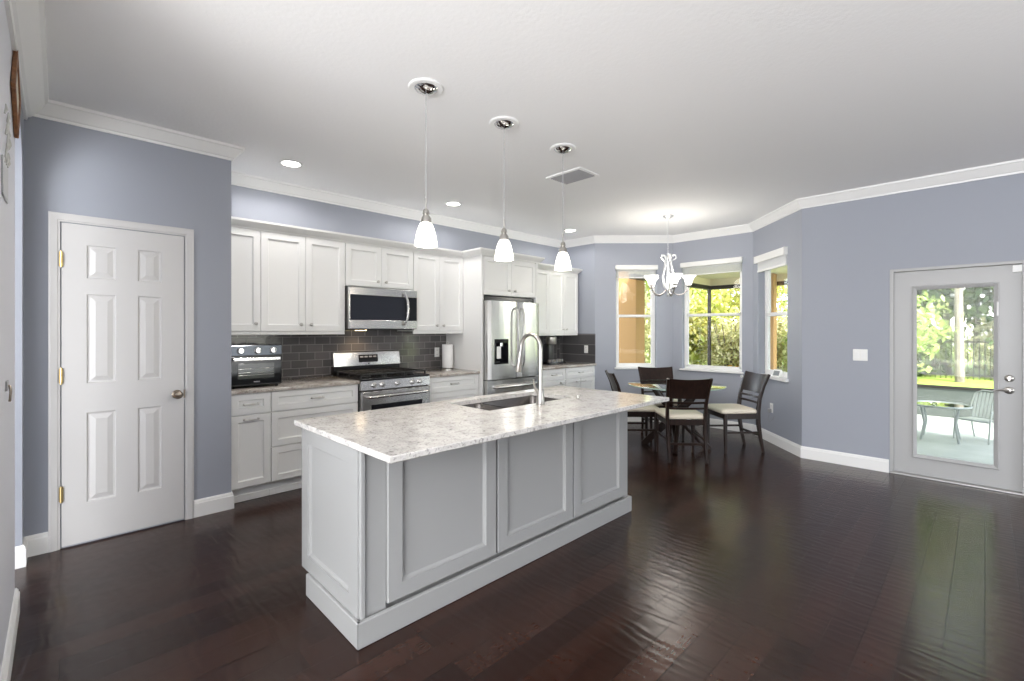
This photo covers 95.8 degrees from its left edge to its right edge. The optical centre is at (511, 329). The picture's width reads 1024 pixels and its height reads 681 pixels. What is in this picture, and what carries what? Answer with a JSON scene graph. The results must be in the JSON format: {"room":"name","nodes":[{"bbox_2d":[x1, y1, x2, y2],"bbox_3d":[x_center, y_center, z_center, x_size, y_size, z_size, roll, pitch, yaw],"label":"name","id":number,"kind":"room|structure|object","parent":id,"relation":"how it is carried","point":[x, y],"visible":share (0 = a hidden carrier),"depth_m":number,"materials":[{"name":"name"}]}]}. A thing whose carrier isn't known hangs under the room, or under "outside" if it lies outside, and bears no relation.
{"room":"kitchen","nodes":[
{"label":"kitchen","id":0,"kind":"room"},
{"bbox_2d":[0,0,23,672],"bbox_3d":[-0.031,-0.015,-0.282,0.140,2.750,8.640,0,0,-44],"label":"wall","id":1,"kind":"structure","parent":0,"point":[7,211],"depth_m":2.01,"materials":[{"name":"white paint"}]},
{"bbox_2d":[1,104,11,203],"bbox_3d":[-1.942,-0.678,1.780,0.014,0.357,0.261,0,0,-44],"label":"wall ornament","id":2,"kind":"object","parent":1,"relation":"attached to","point":[5,159],"visible":1,"depth_m":1.76,"materials":[{"name":"grey"}]},
{"bbox_2d":[6,380,11,401],"bbox_3d":[-2.003,0.243,1.845,0.016,0.086,0.060,0,0,-44],"label":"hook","id":3,"kind":"object","parent":1,"relation":"attached to","point":[8,386],"visible":1,"depth_m":1.84,"materials":[{"name":"grey metal"}]},
{"bbox_2d":[0,588,19,680],"bbox_3d":[-2.032,1.298,1.773,0.156,0.124,1.136,0,0,-44],"label":"baseboard","id":4,"kind":"structure","parent":1,"relation":"attached to","point":[7,663],"depth_m":1.89,"materials":[{"name":"white paint"}]},
{"bbox_2d":[10,51,20,137],"bbox_3d":[-2.276,-1.085,2.124,0.016,0.394,0.394,0,0,-44],"label":"picture frame","id":5,"kind":"object","parent":1,"relation":"attached to","point":[15,75],"visible":0.98,"depth_m":2.07,"materials":[{"name":"brown wood"}]},
{"bbox_2d":[16,75,18,107],"bbox_3d":[-2.277,-1.085,2.123,0.007,0.342,0.342,0,0,-44],"label":"picture","id":6,"kind":"object","parent":5,"relation":"attached to","point":[17,76],"depth_m":2.17,"materials":[{"name":"beige"}]},
{"bbox_2d":[4,0,48,119],"bbox_3d":[0.097,-1.326,-0.241,0.112,0.132,8.520,0,0,-44],"label":"trim","id":7,"kind":"structure","parent":1,"relation":"attached to","point":[25,18],"depth_m":2.16,"materials":[{"name":"white paint"}]},
{"bbox_2d":[15,532,47,568],"bbox_3d":[-2.859,1.298,2.704,0.130,0.124,0.301,0,0,-2],"label":"baseboard","id":8,"kind":"structure","parent":1,"relation":"attached to","point":[36,544],"depth_m":2.78,"materials":[{"name":"white paint"}]},
{"bbox_2d":[24,116,230,548],"bbox_3d":[-2.622,-0.015,3.143,1.230,2.750,0.120,0,0,-44],"label":"wall","id":9,"kind":"structure","parent":0,"point":[69,169],"depth_m":3.10,"materials":[{"name":"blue paint"}]},
{"bbox_2d":[48,211,193,552],"bbox_3d":[-2.559,0.317,3.080,0.744,2.086,0.104,0,0,-44],"label":"door","id":10,"kind":"structure","parent":9,"relation":"in","point":[120,376],"depth_m":3.06,"materials":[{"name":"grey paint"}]},
{"bbox_2d":[194,491,233,517],"bbox_3d":[-2.243,1.298,3.475,0.256,0.124,0.096,0,0,-44],"label":"baseboard","id":11,"kind":"structure","parent":9,"relation":"attached to","point":[222,502],"depth_m":3.44,"materials":[{"name":"white paint"}]},
{"bbox_2d":[231,185,559,378],"bbox_3d":[-0.943,-0.015,5.724,5.020,2.750,0.140,0,0,-44],"label":"wall","id":12,"kind":"structure","parent":0,"point":[248,203],"depth_m":4.89,"materials":[{"name":"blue paint"}]},
{"bbox_2d":[231,227,259,334],"bbox_3d":[-2.360,-0.416,3.967,0.287,0.917,0.386,0,0,-44],"label":"upper cabinet","id":13,"kind":"object","parent":12,"relation":"attached to","point":[245,243],"visible":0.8,"depth_m":3.88,"materials":[{"name":"white paint"}]},
{"bbox_2d":[260,231,344,334],"bbox_3d":[-1.991,-0.416,4.329,0.746,0.917,0.386,0,0,-44],"label":"upper cabinet","id":14,"kind":"object","parent":12,"relation":"attached to","point":[302,279],"visible":0.98,"depth_m":4.18,"materials":[{"name":"white paint"}]},
{"bbox_2d":[231,330,445,378],"bbox_3d":[-1.708,0.233,4.870,2.488,0.466,0.010,0,0,-44],"label":"backsplash","id":15,"kind":"structure","parent":12,"relation":"attached to","point":[302,356],"depth_m":4.80,"materials":[{"name":"grey tile"}]},
{"bbox_2d":[435,347,438,356],"bbox_3d":[-0.912,0.270,5.635,0.070,0.115,0.010,0,0,-44],"label":"wall outlet","id":16,"kind":"object","parent":15,"relation":"attached to","point":[436,348],"visible":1,"depth_m":5.63,"materials":[{"name":"white plastic"}]},
{"bbox_2d":[344,242,412,290],"bbox_3d":[-1.450,-0.652,4.858,0.760,0.445,0.386,0,0,-44],"label":"upper cabinet","id":17,"kind":"object","parent":12,"relation":"attached to","point":[366,266],"visible":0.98,"depth_m":4.71,"materials":[{"name":"white paint"}]},
{"bbox_2d":[345,286,416,330],"bbox_3d":[-1.414,-0.205,4.822,0.758,0.423,0.486,0,0,-44],"label":"microwave","id":18,"kind":"object","parent":17,"relation":"attached to","point":[365,308],"visible":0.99,"depth_m":4.66,"materials":[{"name":"grey metal"}]},
{"bbox_2d":[397,252,462,333],"bbox_3d":[-0.932,-0.416,5.365,0.682,0.917,0.386,0,0,-44],"label":"upper cabinet","id":19,"kind":"object","parent":12,"relation":"attached to","point":[437,279],"visible":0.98,"depth_m":5.24,"materials":[{"name":"white paint"}]},
{"bbox_2d":[483,255,535,298],"bbox_3d":[-0.235,-0.640,5.820,0.879,0.470,0.711,0,0,-44],"label":"upper cabinet","id":20,"kind":"object","parent":12,"relation":"attached to","point":[514,278],"visible":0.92,"depth_m":5.57,"materials":[{"name":"white paint"}]},
{"bbox_2d":[231,216,582,273],"bbox_3d":[-0.638,-0.888,5.404,4.758,0.072,0.742,0,0,-44],"label":"crown molding","id":21,"kind":"structure","parent":20,"relation":"attached to","point":[238,222],"depth_m":4.63,"materials":[{"name":"white paint"}]},
{"bbox_2d":[538,269,549,335],"bbox_3d":[0.199,-0.398,6.494,0.600,0.955,0.354,0,0,-44],"label":"upper cabinet","id":22,"kind":"object","parent":12,"relation":"attached to","point":[543,275],"visible":0.38,"depth_m":6.51,"materials":[{"name":"white paint"}]},
{"bbox_2d":[549,270,577,335],"bbox_3d":[0.658,-0.398,6.922,0.655,0.955,0.386,0,0,-44],"label":"upper cabinet","id":23,"kind":"object","parent":12,"relation":"attached to","point":[563,285],"visible":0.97,"depth_m":6.79,"materials":[{"name":"white paint"}]},
{"bbox_2d":[539,334,594,362],"bbox_3d":[0.550,0.272,6.646,1.314,0.443,0.630,0,0,-44],"label":"backsplash","id":24,"kind":"structure","parent":12,"relation":"attached to","point":[570,348],"depth_m":7.12,"materials":[{"name":"grey tile"}]},
{"bbox_2d":[10,422,1023,680],"bbox_3d":[1.248,1.420,1.012,10.200,0.120,10.100,0,0,-44],"label":"floor","id":25,"kind":"structure","parent":0,"point":[748,563],"depth_m":2.35,"materials":[{"name":"brown wood"}]},
{"bbox_2d":[231,392,270,502],"bbox_3d":[-2.264,0.929,3.865,0.292,0.862,0.666,0,0,-44],"label":"base cabinet","id":26,"kind":"object","parent":25,"relation":"on","point":[250,413],"visible":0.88,"depth_m":3.66,"materials":[{"name":"white paint"}]},
{"bbox_2d":[268,384,357,494],"bbox_3d":[-1.893,0.929,4.228,0.746,0.862,0.666,0,0,-44],"label":"base cabinet","id":27,"kind":"object","parent":25,"relation":"on","point":[287,406],"visible":0.52,"depth_m":3.89,"materials":[{"name":"white paint"}]},
{"bbox_2d":[231,376,359,394],"bbox_3d":[-2.001,0.482,4.131,1.040,0.030,0.654,0,0,-44],"label":"countertop","id":28,"kind":"structure","parent":27,"relation":"on","point":[322,381],"depth_m":4.01,"materials":[{"name":"beige stone"}]},
{"bbox_2d":[231,344,281,388],"bbox_3d":[-2.183,0.294,3.871,0.385,0.345,0.394,0,0,-44],"label":"toaster oven","id":29,"kind":"object","parent":28,"relation":"on","point":[251,364],"visible":0.91,"depth_m":3.75,"materials":[{"name":"black metal"}]},
{"bbox_2d":[331,350,429,411],"bbox_3d":[-1.325,0.782,4.732,0.758,1.115,0.732,0,0,-44],"label":"gas range","id":30,"kind":"object","parent":25,"relation":"on","point":[383,384],"visible":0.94,"depth_m":4.65,"materials":[{"name":"grey metal"}]},
{"bbox_2d":[333,372,429,381],"bbox_3d":[-1.331,0.465,4.738,0.758,0.020,0.605,0,0,-44],"label":"cooktop","id":31,"kind":"object","parent":30,"relation":"in","point":[407,376],"depth_m":4.56,"materials":[{"name":"black metal"}]},
{"bbox_2d":[428,374,477,401],"bbox_3d":[-0.833,0.929,5.266,0.682,0.862,0.666,0,0,-44],"label":"base cabinet","id":32,"kind":"object","parent":25,"relation":"on","point":[460,386],"visible":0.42,"depth_m":5.04,"materials":[{"name":"white paint"}]},
{"bbox_2d":[417,368,479,377],"bbox_3d":[-0.838,0.482,5.270,0.684,0.030,0.654,0,0,-44],"label":"countertop","id":33,"kind":"structure","parent":32,"relation":"on","point":[436,372],"depth_m":5.16,"materials":[{"name":"beige stone"}]},
{"bbox_2d":[442,342,452,369],"bbox_3d":[-0.772,0.303,5.542,0.140,0.328,0.140,0,0,-44],"label":"paper towel holder","id":34,"kind":"object","parent":33,"relation":"on","point":[447,349],"visible":1,"depth_m":5.49,"materials":[{"name":"white paper"}]},
{"bbox_2d":[446,255,482,395],"bbox_3d":[-0.572,0.242,5.512,0.030,2.235,0.679,0,0,-44],"label":"panel","id":35,"kind":"object","parent":25,"relation":"on","point":[467,346],"visible":0.32,"depth_m":5.39,"materials":[{"name":"white paint"}]},
{"bbox_2d":[302,403,631,649],"bbox_3d":[-0.133,0.934,2.983,2.176,0.851,0.734,0,0,-44],"label":"kitchen island","id":36,"kind":"object","parent":25,"relation":"on","point":[386,546],"visible":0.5,"depth_m":2.35,"materials":[{"name":"grey paint"}]},
{"bbox_2d":[294,385,668,463],"bbox_3d":[-0.021,0.494,2.884,2.215,0.028,1.000,0,0,-44],"label":"island countertop","id":37,"kind":"structure","parent":36,"relation":"on","point":[401,433],"depth_m":2.43,"materials":[{"name":"stone"}]},
{"bbox_2d":[462,395,558,410],"bbox_3d":[0.011,0.611,3.180,0.845,0.204,0.450,0,0,-44],"label":"sink","id":38,"kind":"object","parent":37,"relation":"in","point":[525,400],"visible":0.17,"depth_m":3.41,"materials":[{"name":"grey metal"}]},
{"bbox_2d":[515,332,544,404],"bbox_3d":[0.102,0.247,3.049,0.098,0.466,0.254,0,0,-44],"label":"kitchen faucet","id":39,"kind":"object","parent":37,"relation":"on","point":[540,392],"visible":1,"depth_m":2.99,"materials":[{"name":"silver metal"}]},
{"bbox_2d":[483,296,538,394],"bbox_3d":[-0.192,0.472,5.772,0.870,1.735,0.822,0,0,-44],"label":"refrigerator","id":40,"kind":"object","parent":25,"relation":"on","point":[506,320],"visible":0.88,"depth_m":5.46,"materials":[{"name":"grey metal"}]},
{"bbox_2d":[531,263,537,375],"bbox_3d":[0.083,0.242,6.154,0.038,2.235,0.679,0,0,-44],"label":"panel","id":41,"kind":"object","parent":25,"relation":"on","point":[536,298],"visible":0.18,"depth_m":5.92,"materials":[{"name":"white paint"}]},
{"bbox_2d":[543,368,565,387],"bbox_3d":[0.313,0.943,6.388,0.615,0.835,0.666,0,0,-44],"label":"base cabinet","id":42,"kind":"object","parent":25,"relation":"on","point":[553,377],"visible":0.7,"depth_m":6.22,"materials":[{"name":"white paint"}]},
{"bbox_2d":[564,366,594,388],"bbox_3d":[0.781,0.943,6.846,0.695,0.835,0.666,0,0,-44],"label":"base cabinet","id":43,"kind":"object","parent":25,"relation":"on","point":[581,377],"visible":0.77,"depth_m":6.64,"materials":[{"name":"white paint"}]},
{"bbox_2d":[543,361,596,369],"bbox_3d":[0.558,0.509,6.637,1.313,0.030,0.654,0,0,-44],"label":"countertop","id":44,"kind":"structure","parent":43,"relation":"on","point":[568,364],"depth_m":6.49,"materials":[{"name":"beige stone"}]},
{"bbox_2d":[543,336,565,364],"bbox_3d":[0.567,0.287,6.740,0.360,0.413,0.260,0,0,-44],"label":"coffee maker","id":45,"kind":"object","parent":44,"relation":"on","point":[548,347],"visible":0.88,"depth_m":6.72,"materials":[{"name":"black plastic"}]},
{"bbox_2d":[543,361,565,364],"bbox_3d":[0.567,0.476,6.740,0.360,0.035,0.260,0,0,-44],"label":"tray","id":46,"kind":"object","parent":44,"relation":"on","point":[544,362],"depth_m":6.61,"materials":[{"name":"silver ceramic"}]},
{"bbox_2d":[605,370,658,449],"bbox_3d":[1.399,0.925,5.443,0.560,0.876,0.456,0,0,1],"label":"dining chair","id":47,"kind":"object","parent":25,"relation":"on","point":[647,411],"visible":0.36,"depth_m":5.24,"materials":[{"name":"brown wood"}]},
{"bbox_2d":[627,405,658,411],"bbox_3d":[1.469,0.895,5.442,0.419,0.057,0.448,0,0,1],"label":"seat cushion","id":48,"kind":"object","parent":47,"relation":"on","point":[651,408],"depth_m":5.23,"materials":[{"name":"beige fabric"}]},
{"bbox_2d":[638,367,684,440],"bbox_3d":[1.903,0.925,5.909,0.456,0.876,0.561,0,0,0],"label":"dining chair","id":49,"kind":"object","parent":25,"relation":"on","point":[645,373],"visible":0.33,"depth_m":6.11,"materials":[{"name":"brown wood"}]},
{"bbox_2d":[654,399,682,405],"bbox_3d":[1.903,0.895,5.838,0.448,0.057,0.419,0,0,0],"label":"seat cushion","id":50,"kind":"object","parent":49,"relation":"on","point":[674,400],"depth_m":5.64,"materials":[{"name":"beige fabric"}]},
{"bbox_2d":[628,379,725,453],"bbox_3d":[1.911,1.009,5.410,1.081,0.749,1.081,0,0,-44],"label":"dining table","id":51,"kind":"object","parent":25,"relation":"on","point":[657,385],"visible":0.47,"depth_m":5.35,"materials":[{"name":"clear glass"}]},
{"bbox_2d":[655,378,712,463],"bbox_3d":[1.806,0.925,4.927,0.456,0.876,0.561,0,0,3],"label":"dining chair","id":52,"kind":"object","parent":25,"relation":"on","point":[675,388],"visible":1,"depth_m":4.75,"materials":[{"name":"brown wood"}]},
{"bbox_2d":[655,408,702,418],"bbox_3d":[1.810,0.895,4.998,0.448,0.057,0.419,0,0,3],"label":"seat cushion","id":53,"kind":"object","parent":52,"relation":"on","point":[661,413],"depth_m":4.83,"materials":[{"name":"beige fabric"}]},
{"bbox_2d":[707,371,770,453],"bbox_3d":[2.571,0.925,5.311,0.561,0.876,0.456,0,0,-4],"label":"dining chair","id":54,"kind":"object","parent":25,"relation":"on","point":[751,381],"visible":0.94,"depth_m":5.18,"materials":[{"name":"brown wood"}]},
{"bbox_2d":[708,403,756,413],"bbox_3d":[2.500,0.895,5.307,0.419,0.057,0.448,0,0,-4],"label":"seat cushion","id":55,"kind":"object","parent":54,"relation":"on","point":[727,408],"depth_m":5.15,"materials":[{"name":"beige fabric"}]},
{"bbox_2d":[44,0,1023,240],"bbox_3d":[1.320,-1.515,1.082,10.400,0.250,10.100,0,0,-44],"label":"ceiling","id":56,"kind":"structure","parent":0,"point":[706,114],"depth_m":2.70,"materials":[{"name":"white paint"}]},
{"bbox_2d":[279,159,302,167],"bbox_3d":[-1.843,-1.385,3.863,0.188,0.009,0.188,0,0,-44],"label":"recessed light","id":57,"kind":"object","parent":56,"relation":"in","point":[287,163],"visible":1,"depth_m":3.85,"materials":[{"name":"white paint"}]},
{"bbox_2d":[408,78,443,247],"bbox_3d":[-0.491,-0.935,2.646,0.202,0.909,0.202,0,0,-44],"label":"pendant lamp","id":58,"kind":"object","parent":56,"relation":"hanging from","point":[425,87],"visible":1,"depth_m":2.62,"materials":[{"name":"white glass"}]},
{"bbox_2d":[445,201,461,205],"bbox_3d":[-0.646,-1.385,5.091,0.188,0.009,0.188,0,0,-44],"label":"recessed light","id":59,"kind":"object","parent":56,"relation":"in","point":[451,203],"visible":1,"depth_m":5.07,"materials":[{"name":"white paint"}]},
{"bbox_2d":[489,116,518,260],"bbox_3d":[-0.053,-0.930,3.103,0.202,0.919,0.202,0,0,-44],"label":"pendant lamp","id":60,"kind":"object","parent":56,"relation":"hanging from","point":[504,252],"visible":1,"depth_m":3.07,"materials":[{"name":"white glass"}]},
{"bbox_2d":[550,143,575,270],"bbox_3d":[0.389,-0.925,3.537,0.202,0.929,0.202,0,0,-44],"label":"pendant lamp","id":61,"kind":"object","parent":56,"relation":"hanging from","point":[562,263],"visible":1,"depth_m":3.50,"materials":[{"name":"white glass"}]},
{"bbox_2d":[564,229,576,231],"bbox_3d":[0.811,-1.385,6.462,0.188,0.009,0.188,0,0,-44],"label":"recessed light","id":62,"kind":"object","parent":56,"relation":"in","point":[566,230],"visible":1,"depth_m":6.45,"materials":[{"name":"white paint"}]},
{"bbox_2d":[546,167,598,184],"bbox_3d":[0.543,-1.382,4.177,0.290,0.016,0.390,0,0,-44],"label":"ceiling vent","id":63,"kind":"object","parent":56,"relation":"in","point":[577,174],"visible":1,"depth_m":4.15,"materials":[{"name":"white metal"}]},
{"bbox_2d":[644,215,696,296],"bbox_3d":[1.897,-0.895,5.653,0.624,0.990,0.622,0,0,-44],"label":"chandelier","id":64,"kind":"object","parent":56,"relation":"hanging from","point":[672,279],"visible":1,"depth_m":5.59,"materials":[{"name":"silver metal"}]},
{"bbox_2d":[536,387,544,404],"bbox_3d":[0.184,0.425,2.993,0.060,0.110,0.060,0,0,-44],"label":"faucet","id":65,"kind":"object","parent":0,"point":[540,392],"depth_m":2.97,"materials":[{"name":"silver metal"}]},
{"bbox_2d":[566,243,594,362],"bbox_3d":[1.067,-0.015,7.159,0.140,2.750,0.620,0,0,-44],"label":"wall","id":66,"kind":"structure","parent":0,"point":[583,256],"depth_m":7.01,"materials":[{"name":"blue paint"}]},
{"bbox_2d":[595,243,672,396],"bbox_3d":[1.839,-0.015,6.952,1.210,2.750,0.140,0,0,1],"label":"wall","id":67,"kind":"structure","parent":0,"point":[607,255],"depth_m":6.88,"materials":[{"name":"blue paint"}]},
{"bbox_2d":[614,270,657,368],"bbox_3d":[1.848,-0.184,6.925,0.652,1.532,0.155,0,0,1],"label":"window","id":68,"kind":"structure","parent":67,"relation":"in","point":[652,296],"depth_m":6.96,"materials":[{"name":"white paint"}]},
{"bbox_2d":[615,265,657,277],"bbox_3d":[1.847,-0.866,6.878,0.626,0.193,0.075,0,0,1],"label":"window blind","id":69,"kind":"object","parent":68,"relation":"attached to","point":[620,268],"visible":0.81,"depth_m":6.87,"materials":[{"name":"white plastic"}]},
{"bbox_2d":[628,264,786,289],"bbox_3d":[4.168,-1.060,7.928,3.650,0.360,3.400,0,0,-44],"label":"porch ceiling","id":70,"kind":"structure","parent":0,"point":[731,280],"depth_m":9.58,"materials":[{"name":"beige"}]},
{"bbox_2d":[673,232,752,423],"bbox_3d":[2.831,-0.015,6.529,0.140,2.750,1.210,0,0,-44],"label":"wall","id":71,"kind":"structure","parent":0,"point":[736,245],"depth_m":6.39,"materials":[{"name":"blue paint"}]},
{"bbox_2d":[679,263,743,373],"bbox_3d":[2.811,-0.189,6.510,0.155,1.552,0.883,0,0,-44],"label":"window","id":72,"kind":"structure","parent":71,"relation":"in","point":[687,367],"depth_m":6.59,"materials":[{"name":"white paint"}]},
{"bbox_2d":[680,257,742,274],"bbox_3d":[2.777,-0.880,6.478,0.075,0.193,0.857,0,0,-44],"label":"window blind","id":73,"kind":"object","parent":72,"relation":"attached to","point":[733,261],"visible":0.91,"depth_m":6.44,"materials":[{"name":"white plastic"}]},
{"bbox_2d":[753,209,801,445],"bbox_3d":[3.201,-0.015,5.529,0.140,2.750,1.201,0,0,4],"label":"wall","id":74,"kind":"structure","parent":0,"point":[786,397],"depth_m":5.23,"materials":[{"name":"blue paint"}]},
{"bbox_2d":[754,247,787,272],"bbox_3d":[3.131,-0.838,5.587,0.091,0.204,0.755,0,0,4],"label":"window blind","id":75,"kind":"object","parent":74,"relation":"attached to","point":[777,258],"visible":0.99,"depth_m":5.53,"materials":[{"name":"white plastic"}]},
{"bbox_2d":[759,270,788,381],"bbox_3d":[3.182,-0.169,5.583,0.174,1.511,0.775,0,0,4],"label":"window","id":76,"kind":"structure","parent":74,"relation":"in","point":[768,313],"depth_m":5.88,"materials":[{"name":"white paint"}]},
{"bbox_2d":[772,369,782,376],"bbox_3d":[3.166,0.513,5.522,0.058,0.087,0.110,0,0,-16],"label":"station","id":77,"kind":"object","parent":76,"relation":"on","point":[776,372],"visible":0.98,"depth_m":5.50,"materials":[{"name":"white plastic"}]},
{"bbox_2d":[802,173,1023,472],"bbox_3d":[5.240,-0.015,2.838,0.140,2.750,6.005,0,0,-44],"label":"wall","id":78,"kind":"structure","parent":0,"point":[850,249],"depth_m":4.53,"materials":[{"name":"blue paint"}]},
{"bbox_2d":[33,99,1023,247],"bbox_3d":[2.647,-1.341,4.282,10.319,0.102,5.260,0,0,11],"label":"trim","id":79,"kind":"structure","parent":78,"relation":"attached to","point":[56,111],"depth_m":4.33,"materials":[{"name":"white paint"}]},
{"bbox_2d":[627,417,888,472],"bbox_3d":[2.703,1.298,5.937,0.881,0.124,3.424,0,0,-44],"label":"baseboard","id":80,"kind":"structure","parent":78,"relation":"attached to","point":[853,460],"depth_m":4.84,"materials":[{"name":"white paint"}]},
{"bbox_2d":[853,349,867,360],"bbox_3d":[3.436,0.247,4.569,0.016,0.115,0.118,0,0,-44],"label":"light switch","id":81,"kind":"object","parent":78,"relation":"attached to","point":[858,354],"visible":1,"depth_m":4.57,"materials":[{"name":"white plastic"}]},
{"bbox_2d":[890,260,1023,495],"bbox_3d":[3.946,0.393,4.136,0.154,1.935,0.880,0,0,-44],"label":"door","id":82,"kind":"structure","parent":78,"relation":"in","point":[1006,475],"depth_m":4.04,"materials":[{"name":"grey paint"}]},
{"label":"outside","id":83,"kind":"structure","parent":0,"visible":0},
{"bbox_3d":[-12.248,1.705,2.005,35.300,0.390,100.000,0,0,-44],"label":"ground","id":84,"kind":"structure","parent":83,"visible":0},
{"bbox_2d":[917,414,993,464],"bbox_3d":[5.656,1.450,5.676,4.415,0.100,12.200,0,0,-44],"label":"patio slab","id":85,"kind":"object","parent":84,"relation":"on","point":[938,440],"visible":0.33,"depth_m":5.87,"materials":[{"name":"concrete"}]},
{"bbox_2d":[619,272,644,362],"bbox_3d":[2.237,0.150,8.794,0.480,2.500,0.560,0,0,34],"label":"porch column","id":86,"kind":"structure","parent":85,"relation":"on","point":[631,291],"depth_m":8.58,"materials":[{"name":"brown paint"}]},
{"bbox_2d":[770,273,776,369],"bbox_3d":[5.047,0.150,9.068,0.260,2.500,0.260,0,0,-44],"label":"porch column","id":87,"kind":"structure","parent":85,"relation":"on","point":[773,319],"depth_m":8.96,"materials":[{"name":"brown paint"}]},
{"bbox_2d":[707,290,993,419],"bbox_3d":[6.346,-0.080,5.693,3.435,2.960,9.258,0,0,-44],"label":"screen enclosure","id":88,"kind":"object","parent":85,"relation":"on","point":[954,394],"visible":0.09,"depth_m":7.46,"materials":[{"name":"grey metal"}]},
{"bbox_2d":[917,400,972,443],"bbox_3d":[5.473,1.173,5.917,0.594,0.459,0.594,0,0,-44],"label":"patio table","id":89,"kind":"object","parent":85,"relation":"on","point":[932,404],"visible":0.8,"depth_m":5.90,"materials":[{"name":"clear glass"}]},
{"bbox_2d":[953,390,993,444],"bbox_3d":[5.956,1.090,5.872,0.407,0.624,0.410,0,0,-14],"label":"patio chair","id":90,"kind":"object","parent":85,"relation":"on","point":[972,419],"visible":0.62,"depth_m":5.95,"materials":[{"name":"grey metal"}]},
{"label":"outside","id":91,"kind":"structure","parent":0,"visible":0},
{"bbox_2d":[646,340,993,388],"bbox_3d":[18.124,1.690,31.734,49.700,0.420,100.000,0,0,-44],"label":"lawn","id":92,"kind":"structure","parent":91,"point":[945,380],"depth_m":13.85,"materials":[{"name":"green plant"}]},
{"bbox_2d":[645,284,702,362],"bbox_3d":[3.841,0.116,11.737,1.996,2.786,1.764,0,0,6],"label":"shrub","id":93,"kind":"object","parent":92,"relation":"on","point":[647,319],"visible":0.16,"depth_m":11.60,"materials":[{"name":"green plant"}]},
{"bbox_2d":[645,281,706,362],"bbox_3d":[4.824,-0.580,14.776,3.494,4.805,3.108,0,0,-33],"label":"shrub","id":94,"kind":"object","parent":92,"relation":"on","point":[646,288],"visible":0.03,"depth_m":14.40,"materials":[{"name":"green plant"}]},
{"bbox_2d":[645,282,736,330],"bbox_3d":[6.049,-1.923,16.871,6.005,6.852,5.285,0,0,-44],"label":"tree","id":95,"kind":"object","parent":92,"relation":"on","point":[646,282],"visible":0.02,"depth_m":15.30,"materials":[{"name":"green plant"}]},
{"bbox_2d":[689,288,739,364],"bbox_3d":[4.712,0.026,11.995,2.586,2.967,2.167,0,0,-44],"label":"shrub","id":96,"kind":"object","parent":92,"relation":"on","point":[701,308],"visible":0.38,"depth_m":11.65,"materials":[{"name":"green plant"}]},
{"bbox_2d":[690,316,738,366],"bbox_3d":[5.293,0.551,11.268,2.056,1.917,1.753,0,0,-19],"label":"shrub","id":97,"kind":"object","parent":92,"relation":"on","point":[723,350],"visible":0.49,"depth_m":10.88,"materials":[{"name":"green plant"}]},
{"bbox_2d":[701,285,786,363],"bbox_3d":[6.505,-0.714,12.785,3.051,4.446,3.500,0,0,1],"label":"shrub","id":98,"kind":"object","parent":92,"relation":"on","point":[736,295],"visible":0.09,"depth_m":12.64,"materials":[{"name":"green plant"}]},
{"bbox_2d":[727,294,786,371],"bbox_3d":[5.983,0.341,10.548,1.945,2.336,1.885,0,0,-44],"label":"shrub","id":99,"kind":"object","parent":92,"relation":"on","point":[781,356],"visible":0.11,"depth_m":10.13,"materials":[{"name":"green plant"}]},
{"bbox_2d":[781,324,786,360],"bbox_3d":[6.447,0.495,9.636,1.553,2.029,1.494,0,0,39],"label":"shrub","id":100,"kind":"object","parent":92,"relation":"on","point":[784,324],"visible":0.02,"depth_m":9.81,"materials":[{"name":"green plant"}]},
{"bbox_2d":[698,337,993,380],"bbox_3d":[13.938,0.875,13.637,0.040,1.250,18.009,0,0,-44],"label":"fence","id":101,"kind":"object","parent":92,"relation":"on","point":[940,341],"visible":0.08,"depth_m":13.89,"materials":[{"name":"brown metal"}]},
{"bbox_2d":[777,287,963,372],"bbox_3d":[9.700,-1.901,13.614,5.759,6.809,5.080,0,0,-44],"label":"tree","id":102,"kind":"object","parent":92,"relation":"on","point":[925,320],"visible":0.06,"depth_m":12.85,"materials":[{"name":"green plant"}]},
{"bbox_2d":[780,287,973,376],"bbox_3d":[12.799,-1.687,17.383,6.470,8.030,6.794,0,0,-44],"label":"tree","id":103,"kind":"object","parent":92,"relation":"on","point":[919,354],"visible":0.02,"depth_m":15.02,"materials":[{"name":"green plant"}]},
{"bbox_2d":[917,321,981,374],"bbox_3d":[14.127,0.598,15.441,1.829,1.824,2.315,0,0,-44],"label":"shrub","id":104,"kind":"object","parent":92,"relation":"on","point":[943,350],"visible":0.24,"depth_m":15.10,"materials":[{"name":"green plant"}]},
{"bbox_2d":[917,286,993,373],"bbox_3d":[14.398,-2.337,15.895,6.238,7.680,7.015,0,0,-35],"label":"tree","id":105,"kind":"object","parent":92,"relation":"on","point":[986,301],"visible":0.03,"depth_m":15.13,"materials":[{"name":"green plant"}]},
{"bbox_2d":[954,288,964,382],"bbox_3d":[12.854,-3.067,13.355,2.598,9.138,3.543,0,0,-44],"label":"porch column","id":106,"kind":"structure","parent":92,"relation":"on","point":[959,354],"depth_m":13.12,"materials":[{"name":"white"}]},
{"bbox_2d":[929,289,992,370],"bbox_3d":[17.982,-2.411,17.808,8.130,9.280,8.055,0,0,-44],"label":"tree","id":107,"kind":"object","parent":92,"relation":"on","point":[977,311],"visible":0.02,"depth_m":17.91,"materials":[{"name":"green plant"}]},
{"bbox_2d":[964,317,993,377],"bbox_3d":[15.028,0.418,14.277,2.177,2.185,1.992,0,0,-44],"label":"shrub","id":108,"kind":"object","parent":92,"relation":"on","point":[985,347],"visible":0.31,"depth_m":14.45,"materials":[{"name":"green plant"}]},
{"bbox_2d":[982,288,993,361],"bbox_3d":[16.389,-1.929,13.368,4.649,7.546,6.841,0,0,32],"label":"tree","id":109,"kind":"object","parent":92,"relation":"on","point":[988,338],"visible":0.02,"depth_m":13.96,"materials":[{"name":"green plant"}]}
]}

